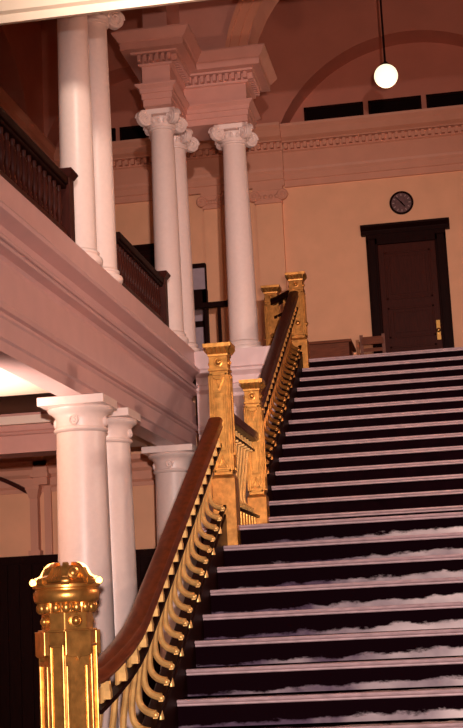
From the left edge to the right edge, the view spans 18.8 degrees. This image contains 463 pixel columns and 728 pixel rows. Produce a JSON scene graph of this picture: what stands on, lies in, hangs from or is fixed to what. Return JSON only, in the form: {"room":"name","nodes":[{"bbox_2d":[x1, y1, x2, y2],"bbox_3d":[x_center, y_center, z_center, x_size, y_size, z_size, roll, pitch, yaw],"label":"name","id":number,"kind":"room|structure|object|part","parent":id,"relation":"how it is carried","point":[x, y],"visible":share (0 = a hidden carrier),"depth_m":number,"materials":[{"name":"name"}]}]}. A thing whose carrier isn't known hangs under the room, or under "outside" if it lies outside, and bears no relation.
{"room":"historic interior","nodes":[
{"label":"historic interior","id":0,"kind":"room"},
{"bbox_2d":[0,21,43,133],"bbox_3d":[-4.683,-5.912,15.253,0.500,2.452,16.500,-4,-10,9],"label":"wall","id":1,"kind":"structure","parent":0,"point":[21,78],"depth_m":21.97,"materials":[{"name":"paint"}]},
{"bbox_2d":[0,368,153,446],"bbox_3d":[-3.093,0.110,10.860,3.080,0.080,10.500,-4,-10,9],"label":"ceiling","id":2,"kind":"structure","parent":0,"point":[11,384],"depth_m":11.81,"materials":[{"name":"white paint"}]},
{"bbox_2d":[0,411,56,458],"bbox_3d":[-2.663,0.753,13.876,2.880,0.380,0.440,-4,-10,9],"label":"beam","id":3,"kind":"structure","parent":2,"relation":"attached to","point":[31,440],"depth_m":13.60,"materials":[{"name":"paint"}]},
{"bbox_2d":[0,393,196,423],"bbox_3d":[-2.972,-0.191,11.765,3.080,0.100,12.200,-4,-10,9],"label":"ceiling","id":4,"kind":"structure","parent":0,"point":[27,403],"depth_m":15.12,"materials":[{"name":"paint"}]},
{"bbox_2d":[0,396,198,556],"bbox_3d":[-1.685,2.597,17.446,3.400,4.500,0.200,-4,-10,9],"label":"wall","id":5,"kind":"structure","parent":0,"point":[15,538],"depth_m":17.57,"materials":[{"name":"beige paint"}]},
{"bbox_2d":[0,477,26,493],"bbox_3d":[-2.994,1.478,17.684,0.897,0.380,0.150,-4,-10,9],"label":"arch","id":6,"kind":"object","parent":5,"relation":"attached to","point":[21,488],"visible":0.95,"depth_m":17.56,"materials":[{"name":"brown wood"}]},
{"bbox_2d":[25,485,42,555],"bbox_3d":[-2.462,1.960,17.504,0.180,0.870,0.200,-4,-10,9],"label":"pilaster","id":7,"kind":"object","parent":5,"relation":"attached to","point":[34,492],"visible":1,"depth_m":17.48,"materials":[{"name":"paint"}]},
{"bbox_2d":[30,460,52,554],"bbox_3d":[-2.368,1.797,17.475,0.230,1.170,0.240,-4,-10,9],"label":"pilaster","id":8,"kind":"object","parent":5,"relation":"attached to","point":[40,475],"visible":0.93,"depth_m":17.48,"materials":[{"name":"paint"}]},
{"bbox_2d":[0,453,154,494],"bbox_3d":[-1.778,1.365,17.467,3.400,0.380,0.200,-4,-10,9],"label":"crown molding","id":9,"kind":"structure","parent":5,"relation":"attached to","point":[19,473],"depth_m":17.54,"materials":[{"name":"paint"}]},
{"bbox_2d":[0,547,198,727],"bbox_3d":[-1.661,3.560,17.123,3.400,2.490,0.100,-4,-10,9],"label":"wall","id":10,"kind":"structure","parent":5,"relation":"attached to","point":[19,618],"depth_m":17.27,"materials":[{"name":"brown wood"}]},
{"bbox_2d":[142,4,179,27],"bbox_3d":[-1.149,-5.561,15.009,0.280,3.375,4.970,-4,-10,9],"label":"wall","id":11,"kind":"structure","parent":0,"point":[167,14],"depth_m":15.93,"materials":[{"name":"paint"}]},
{"bbox_2d":[198,473,248,553],"bbox_3d":[0.206,2.742,15.859,0.960,3.470,0.800,-4,-10,9],"label":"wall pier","id":12,"kind":"object","parent":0,"point":[208,518],"depth_m":15.70,"materials":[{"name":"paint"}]},
{"bbox_2d":[179,0,278,49],"bbox_3d":[1.977,-5.405,16.732,5.330,3.377,0.480,-4,-10,9],"label":"wall","id":13,"kind":"structure","parent":0,"point":[209,21],"depth_m":16.66,"materials":[{"name":"paint"}]},
{"bbox_2d":[225,0,262,46],"bbox_3d":[1.856,-4.648,16.334,4.012,1.755,0.080,-4,-10,9],"label":"arch","id":14,"kind":"object","parent":13,"relation":"attached to","point":[245,12],"visible":0.81,"depth_m":16.52,"materials":[{"name":"paint"}]},
{"bbox_2d":[41,0,462,354],"bbox_3d":[1.252,-0.392,21.721,9.500,11.600,0.500,-4,-10,9],"label":"wall","id":15,"kind":"structure","parent":0,"point":[322,233],"depth_m":21.96,"materials":[{"name":"beige paint"}]},
{"bbox_2d":[133,243,154,267],"bbox_3d":[-1.758,-0.445,21.890,1.370,2.820,0.200,-4,-10,9],"label":"door","id":16,"kind":"structure","parent":15,"relation":"in","point":[146,250],"depth_m":22.00,"materials":[{"name":"brown wood"}]},
{"bbox_2d":[192,263,209,350],"bbox_3d":[-0.623,-0.755,21.752,0.555,1.610,0.170,-4,-10,9],"label":"window","id":17,"kind":"structure","parent":15,"relation":"in","point":[199,269],"depth_m":21.70,"materials":[{"name":"black glass"}]},
{"bbox_3d":[-0.639,-1.303,21.869,0.492,0.350,0.110,-4,-10,9],"label":"pane","id":18,"kind":"part","parent":17,"relation":"part of","materials":[{"name":"glass"}]},
{"bbox_3d":[-0.611,-0.738,21.768,0.492,0.200,0.110,-4,-10,9],"label":"pane","id":19,"kind":"part","parent":17,"relation":"part of","materials":[{"name":"glass"}]},
{"bbox_3d":[-0.589,-0.305,21.690,0.492,0.500,0.110,-4,-10,9],"label":"pane","id":20,"kind":"part","parent":17,"relation":"part of","materials":[{"name":"glass"}]},
{"bbox_2d":[196,191,227,342],"bbox_3d":[-0.224,-0.935,21.713,0.491,3.570,0.191,-4,-10,9],"label":"pilaster","id":21,"kind":"object","parent":15,"relation":"attached to","point":[212,203],"visible":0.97,"depth_m":21.84,"materials":[{"name":"beige paint"}]},
{"bbox_2d":[51,105,462,210],"bbox_3d":[1.235,-3.300,21.774,8.700,0.960,0.390,-4,-10,9],"label":"crown molding","id":22,"kind":"structure","parent":15,"relation":"attached to","point":[427,140],"depth_m":21.80,"materials":[{"name":"paint"}]},
{"bbox_2d":[249,185,290,358],"bbox_3d":[0.662,-1.004,21.572,0.631,3.570,0.191,-4,-10,9],"label":"pilaster","id":23,"kind":"object","parent":15,"relation":"attached to","point":[268,201],"visible":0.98,"depth_m":21.74,"materials":[{"name":"beige paint"}]},
{"bbox_2d":[389,191,413,214],"bbox_3d":[2.622,-2.488,21.559,0.372,0.372,0.052,-4,-10,9],"label":"wall clock","id":24,"kind":"object","parent":15,"relation":"attached to","point":[401,202],"visible":1,"depth_m":21.55,"materials":[{"name":"brown wood"}]},
{"bbox_2d":[360,217,453,353],"bbox_3d":[2.720,-0.786,21.174,1.355,2.800,0.200,-4,-10,9],"label":"door","id":25,"kind":"structure","parent":15,"relation":"in","point":[407,261],"depth_m":21.28,"materials":[{"name":"brown wood"}]},
{"bbox_3d":[3.122,-0.521,21.062,0.070,0.300,0.095,-4,-10,9],"label":"handle","id":26,"kind":"part","parent":25,"relation":"part of","materials":[{"name":"gold metal"}]},
{"bbox_2d":[56,42,462,146],"bbox_3d":[1.090,-4.757,22.856,9.500,2.600,0.200,-4,-10,9],"label":"wall","id":27,"kind":"structure","parent":0,"point":[423,68],"depth_m":22.52,"materials":[{"name":"paint"}]},
{"bbox_2d":[111,128,115,140],"bbox_3d":[-2.107,-3.641,23.085,0.400,0.480,0.060,-4,-10,9],"label":"window","id":28,"kind":"structure","parent":27,"relation":"in","point":[113,130],"depth_m":23.07,"materials":[{"name":"black glass"}]},
{"bbox_2d":[119,125,148,140],"bbox_3d":[-1.575,-3.683,23.000,0.520,0.480,0.060,-4,-10,9],"label":"window","id":29,"kind":"structure","parent":27,"relation":"in","point":[130,132],"depth_m":23.02,"materials":[{"name":"black glass"}]},
{"bbox_3d":[-1.574,-3.691,23.011,0.500,0.420,0.020,-4,-10,9],"label":"pane","id":30,"kind":"part","parent":29,"relation":"part of","materials":[{"name":"black glass"}]},
{"bbox_2d":[304,101,363,120],"bbox_3d":[1.651,-3.936,22.485,0.955,0.480,0.060,-4,-10,9],"label":"window","id":31,"kind":"structure","parent":27,"relation":"in","point":[354,108],"depth_m":22.50,"materials":[{"name":"black glass"}]},
{"bbox_2d":[368,95,421,113],"bbox_3d":[2.618,-4.012,22.331,0.845,0.480,0.060,-4,-10,9],"label":"window","id":32,"kind":"structure","parent":27,"relation":"in","point":[410,102],"depth_m":22.35,"materials":[{"name":"black glass"}]},
{"bbox_2d":[426,91,462,107],"bbox_3d":[3.535,-4.084,22.184,0.858,0.480,0.060,-4,-10,9],"label":"window","id":33,"kind":"structure","parent":27,"relation":"in","point":[448,98],"depth_m":22.23,"materials":[{"name":"black glass"}]},
{"bbox_3d":[0.107,-0.552,13.353,8.700,0.170,16.200,-4,-10,9],"label":"floor","id":34,"kind":"structure","parent":0,"visible":0},
{"bbox_2d":[0,107,77,241],"bbox_3d":[-1.618,-1.524,9.707,0.197,0.620,3.413,-4,-10,9],"label":"gallery railing","id":35,"kind":"object","parent":34,"relation":"on","point":[51,186],"visible":0.94,"depth_m":10.49,"materials":[{"name":"brown wood"}]},
{"bbox_3d":[-1.630,-1.713,9.725,0.110,0.100,3.380,-4,-10,9],"label":"rail","id":36,"kind":"part","parent":35,"relation":"part of","materials":[{"name":"brown wood"}]},
{"bbox_3d":[-1.609,-1.291,9.649,0.080,0.060,3.380,-4,-10,9],"label":"rail","id":37,"kind":"part","parent":35,"relation":"part of","materials":[{"name":"brown wood"}]},
{"bbox_3d":[-1.347,-1.256,11.270,0.197,0.620,0.197,-4,-10,9],"label":"post","id":38,"kind":"part","parent":35,"relation":"part of","materials":[{"name":"brown wood"}]},
{"bbox_2d":[57,15,102,266],"bbox_3d":[-1.358,-2.150,12.151,0.535,2.690,0.535,-4,-10,9],"label":"column","id":39,"kind":"structure","parent":34,"relation":"on","point":[74,89],"depth_m":12.02,"materials":[{"name":"beige paint"}]},
{"bbox_2d":[0,175,199,445],"bbox_3d":[-1.400,-0.431,10.773,0.405,1.163,10.720,-4,-10,9],"label":"fascia","id":40,"kind":"object","parent":34,"relation":"attached to","point":[68,326],"visible":0.8,"depth_m":11.23,"materials":[{"name":"paint"}]},
{"bbox_2d":[87,11,124,284],"bbox_3d":[-1.240,-2.034,12.831,0.535,2.690,0.535,-4,-10,9],"label":"column","id":41,"kind":"structure","parent":34,"relation":"on","point":[98,24],"depth_m":12.72,"materials":[{"name":"beige paint"}]},
{"bbox_2d":[116,232,170,326],"bbox_3d":[-0.901,-0.814,13.851,0.197,0.620,2.043,-4,-10,9],"label":"gallery railing","id":42,"kind":"object","parent":34,"relation":"on","point":[141,279],"visible":0.88,"depth_m":13.85,"materials":[{"name":"brown wood"}]},
{"bbox_3d":[-0.913,-1.004,13.869,0.110,0.100,2.010,-4,-10,9],"label":"rail","id":43,"kind":"part","parent":42,"relation":"part of","materials":[{"name":"brown wood"}]},
{"bbox_3d":[-0.892,-0.581,13.793,0.080,0.060,2.010,-4,-10,9],"label":"rail","id":44,"kind":"part","parent":42,"relation":"part of","materials":[{"name":"brown wood"}]},
{"bbox_3d":[-0.746,-0.661,14.749,0.197,0.620,0.197,-4,-10,9],"label":"post","id":45,"kind":"part","parent":42,"relation":"part of","materials":[{"name":"brown wood"}]},
{"bbox_2d":[135,107,188,343],"bbox_3d":[-0.736,-1.535,15.746,0.535,2.690,0.535,-4,-10,9],"label":"column","id":46,"kind":"structure","parent":34,"relation":"on","point":[161,124],"depth_m":15.69,"materials":[{"name":"beige paint"}]},
{"bbox_2d":[111,23,200,119],"bbox_3d":[-0.741,-3.201,16.407,0.880,0.820,1.890,-4,-10,9],"label":"entablature","id":47,"kind":"object","parent":46,"relation":"on","point":[163,58],"visible":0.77,"depth_m":15.71,"materials":[{"name":"paint"}]},
{"bbox_2d":[149,128,200,351],"bbox_3d":[-0.619,-1.418,16.426,0.535,2.690,0.535,-4,-10,9],"label":"column","id":48,"kind":"structure","parent":34,"relation":"on","point":[184,142],"depth_m":16.34,"materials":[{"name":"beige paint"}]},
{"bbox_2d":[194,300,227,342],"bbox_3d":[-0.295,-0.235,19.646,0.783,1.471,0.100,-4,-10,9],"label":"gallery railing","id":49,"kind":"object","parent":34,"relation":"on","point":[217,304],"visible":0.22,"depth_m":19.69,"materials":[{"name":"brown wood"}]},
{"bbox_3d":[-0.327,-0.877,19.761,0.783,0.166,0.100,-4,-10,9],"label":"rail","id":50,"kind":"part","parent":49,"relation":"part of","materials":[{"name":"brown wood"}]},
{"bbox_2d":[194,346,288,442],"bbox_3d":[0.175,0.466,16.177,0.990,1.140,1.050,-4,-10,9],"label":"pedestal","id":51,"kind":"object","parent":34,"relation":"attached to","point":[246,363],"visible":0.29,"depth_m":15.77,"materials":[{"name":"paint"}]},
{"bbox_2d":[208,122,260,347],"bbox_3d":[0.088,-1.457,16.351,0.542,2.710,0.542,-4,-10,9],"label":"column","id":52,"kind":"structure","parent":51,"relation":"on","point":[233,139],"depth_m":16.24,"materials":[{"name":"beige paint"}]},
{"bbox_2d":[184,43,276,140],"bbox_3d":[-0.167,-3.174,16.715,1.330,0.820,1.090,-4,-10,9],"label":"entablature","id":53,"kind":"object","parent":52,"relation":"on","point":[225,83],"visible":0.84,"depth_m":16.40,"materials":[{"name":"paint"}]},
{"bbox_2d":[260,284,281,345],"bbox_3d":[0.526,-0.446,17.584,0.250,1.075,0.250,-4,-10,9],"label":"newel post","id":54,"kind":"object","parent":34,"relation":"on","point":[269,291],"visible":0.53,"depth_m":17.54,"materials":[{"name":"brown metal"}]},
{"bbox_2d":[270,290,288,357],"bbox_3d":[0.670,-0.429,17.238,0.116,0.906,0.555,2,-11,-24],"label":"gallery railing","id":55,"kind":"object","parent":34,"relation":"on","point":[281,298],"visible":0.42,"depth_m":17.38,"materials":[{"name":"brown wood"}]},
{"bbox_3d":[0.650,-0.830,17.310,0.116,0.091,0.555,2,-11,-24],"label":"handrail","id":56,"kind":"part","parent":55,"relation":"part of","materials":[{"name":"brown wood"}]},
{"bbox_2d":[309,339,355,358],"bbox_3d":[1.414,0.087,19.733,0.670,0.700,0.850,-4,-10,9],"label":"side table","id":57,"kind":"object","parent":34,"relation":"on","point":[341,347],"visible":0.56,"depth_m":19.40,"materials":[{"name":"brown wood"}]},
{"bbox_2d":[359,333,385,354],"bbox_3d":[2.043,0.022,19.888,0.370,0.824,0.498,-4,-10,9],"label":"wooden chair","id":58,"kind":"object","parent":34,"relation":"on","point":[372,339],"visible":0.47,"depth_m":19.71,"materials":[{"name":"brown wood"}]},
{"bbox_3d":[1.858,0.002,19.727,0.044,0.824,0.116,-4,-10,9],"label":"leg","id":59,"kind":"part","parent":58,"relation":"part of","materials":[{"name":"brown wood"}]},
{"bbox_3d":[1.988,-0.335,19.723,0.310,0.110,0.025,-4,-10,9],"label":"backrest","id":60,"kind":"part","parent":58,"relation":"part of","materials":[{"name":"brown wood"}]},
{"bbox_3d":[2.163,-0.022,19.678,0.044,0.824,0.116,-4,-10,9],"label":"leg","id":61,"kind":"part","parent":58,"relation":"part of","materials":[{"name":"brown wood"}]},
{"bbox_3d":[-0.377,-7.424,14.973,9.700,0.200,16.900,-4,-10,9],"label":"ceiling","id":62,"kind":"structure","parent":0,"visible":0},
{"bbox_2d":[374,0,397,87],"bbox_3d":[1.891,-5.170,18.054,0.300,3.363,0.300,-4,-10,9],"label":"pendant lamp","id":63,"kind":"object","parent":62,"relation":"hanging from","point":[385,75],"visible":1,"depth_m":17.70,"materials":[{"name":"beige glass"}]},
{"bbox_3d":[1.884,-5.311,18.080,0.110,3.070,0.107,-4,-10,9],"label":"rod","id":64,"kind":"part","parent":63,"relation":"part of","materials":[{"name":"black metal"}]},
{"bbox_3d":[1.966,-3.665,17.784,0.300,0.300,0.300,-4,-10,9],"label":"globe","id":65,"kind":"part","parent":63,"relation":"part of","materials":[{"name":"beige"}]},
{"bbox_3d":[-0.325,3.306,8.753,8.700,0.100,24.000,-4,-10,9],"label":"floor","id":66,"kind":"structure","parent":0,"visible":0},
{"bbox_2d":[37,393,118,727],"bbox_3d":[-1.171,1.997,11.285,0.640,3.452,0.640,-4,-10,9],"label":"column","id":67,"kind":"structure","parent":66,"relation":"on","point":[83,513],"depth_m":11.29,"materials":[{"name":"beige paint"}]},
{"bbox_2d":[105,407,142,727],"bbox_3d":[-1.028,2.138,12.111,0.640,3.452,0.640,-4,-10,9],"label":"column","id":68,"kind":"structure","parent":66,"relation":"on","point":[121,421],"depth_m":12.10,"materials":[{"name":"beige paint"}]},
{"bbox_2d":[141,444,196,668],"bbox_3d":[-0.552,2.609,14.860,0.640,3.452,0.640,-4,-10,9],"label":"column","id":69,"kind":"structure","parent":66,"relation":"on","point":[171,464],"depth_m":14.90,"materials":[{"name":"beige paint"}]},
{"bbox_2d":[142,347,462,727],"bbox_3d":[1.123,1.269,11.599,2.970,4.770,10.348,-4,-10,9],"label":"staircase","id":70,"kind":"structure","parent":66,"relation":"on","point":[343,609],"depth_m":9.84,"materials":[{"name":"brown wood"}]},
{"bbox_2d":[29,562,102,727],"bbox_3d":[-0.812,1.813,7.035,0.361,1.616,0.361,2,-11,-27],"label":"newel post","id":71,"kind":"object","parent":70,"relation":"on","point":[68,646],"visible":1,"depth_m":6.99,"materials":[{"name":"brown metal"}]},
{"bbox_2d":[98,417,226,727],"bbox_3d":[-0.366,1.325,8.882,0.237,2.434,3.447,-5,-10,11],"label":"balustrade","id":72,"kind":"object","parent":70,"relation":"on","point":[136,643],"visible":1,"depth_m":8.44,"materials":[{"name":"polished brass"},{"name":"mahogany"},{"name":"dark stained wood"}]},
{"bbox_3d":[-0.302,1.658,8.831,0.137,1.757,3.317,-5,-10,11],"label":"rail","id":73,"kind":"part","parent":72,"relation":"part of","materials":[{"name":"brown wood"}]},
{"bbox_2d":[202,342,240,544],"bbox_3d":[-0.061,0.625,10.772,0.235,1.570,0.235,-4,-10,9],"label":"newel post","id":74,"kind":"object","parent":70,"relation":"on","point":[225,482],"visible":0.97,"depth_m":10.72,"materials":[{"name":"gold metal"}]},
{"bbox_2d":[234,414,259,524],"bbox_3d":[0.052,0.928,11.585,0.166,0.921,1.540,-4,-10,9],"label":"balustrade","id":75,"kind":"object","parent":70,"relation":"on","point":[245,435],"visible":0.36,"depth_m":11.92,"materials":[{"name":"antique bronze"},{"name":"dark stained wood"},{"name":"bronze"}]},
{"bbox_3d":[0.057,0.518,11.655,0.116,0.091,1.540,-4,-10,9],"label":"handrail","id":76,"kind":"part","parent":75,"relation":"part of","materials":[{"name":"brown wood"}]},
{"bbox_3d":[0.097,1.216,11.528,0.050,0.020,1.540,-4,-10,9],"label":"rail","id":77,"kind":"part","parent":75,"relation":"part of","materials":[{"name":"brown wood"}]},
{"bbox_2d":[239,378,269,523],"bbox_3d":[0.218,0.836,12.447,0.225,1.390,0.225,-4,-10,9],"label":"newel post","id":78,"kind":"object","parent":70,"relation":"on","point":[257,486],"visible":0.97,"depth_m":12.39,"materials":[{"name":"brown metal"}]},
{"bbox_2d":[260,291,301,473],"bbox_3d":[0.477,0.132,14.674,0.139,2.730,4.042,-4,-10,9],"label":"balustrade","id":79,"kind":"object","parent":70,"relation":"on","point":[274,368],"visible":0.7,"depth_m":14.77,"materials":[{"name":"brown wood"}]},
{"bbox_3d":[0.466,-0.157,14.725,0.116,2.142,4.042,-4,-10,9],"label":"handrail","id":80,"kind":"part","parent":79,"relation":"part of","materials":[{"name":"brown wood"}]},
{"bbox_3d":[0.537,0.460,14.608,0.036,2.058,3.969,-4,-10,9],"label":"rail","id":81,"kind":"part","parent":79,"relation":"part of","materials":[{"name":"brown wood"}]},
{"bbox_2d":[285,271,309,367],"bbox_3d":[0.810,-0.493,16.875,0.255,1.220,0.255,-4,-10,9],"label":"newel post","id":82,"kind":"object","parent":70,"relation":"on","point":[296,280],"visible":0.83,"depth_m":16.80,"materials":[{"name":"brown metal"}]},
{"bbox_3d":[-4.326,-0.244,14.067,0.300,9.150,16.200,-4,-10,9],"label":"wall","id":83,"kind":"structure","parent":0,"visible":0},
{"bbox_2d":[0,87,55,197],"bbox_3d":[-4.247,-4.293,14.736,0.290,0.960,16.180,-4,-10,9],"label":"crown molding","id":84,"kind":"structure","parent":83,"relation":"attached to","point":[7,104],"depth_m":21.02,"materials":[{"name":"brown wood"}]},
{"bbox_3d":[4.501,-2.118,13.015,0.300,11.600,16.500,-4,-10,9],"label":"wall","id":85,"kind":"structure","parent":0,"visible":0},
{"bbox_2d":[0,0,206,24],"bbox_3d":[-0.455,-3.613,11.339,8.700,1.570,0.420,-4,-10,9],"label":"beam","id":86,"kind":"structure","parent":85,"relation":"attached to","point":[11,11],"depth_m":11.22,"materials":[{"name":"white paint"}]}
]}

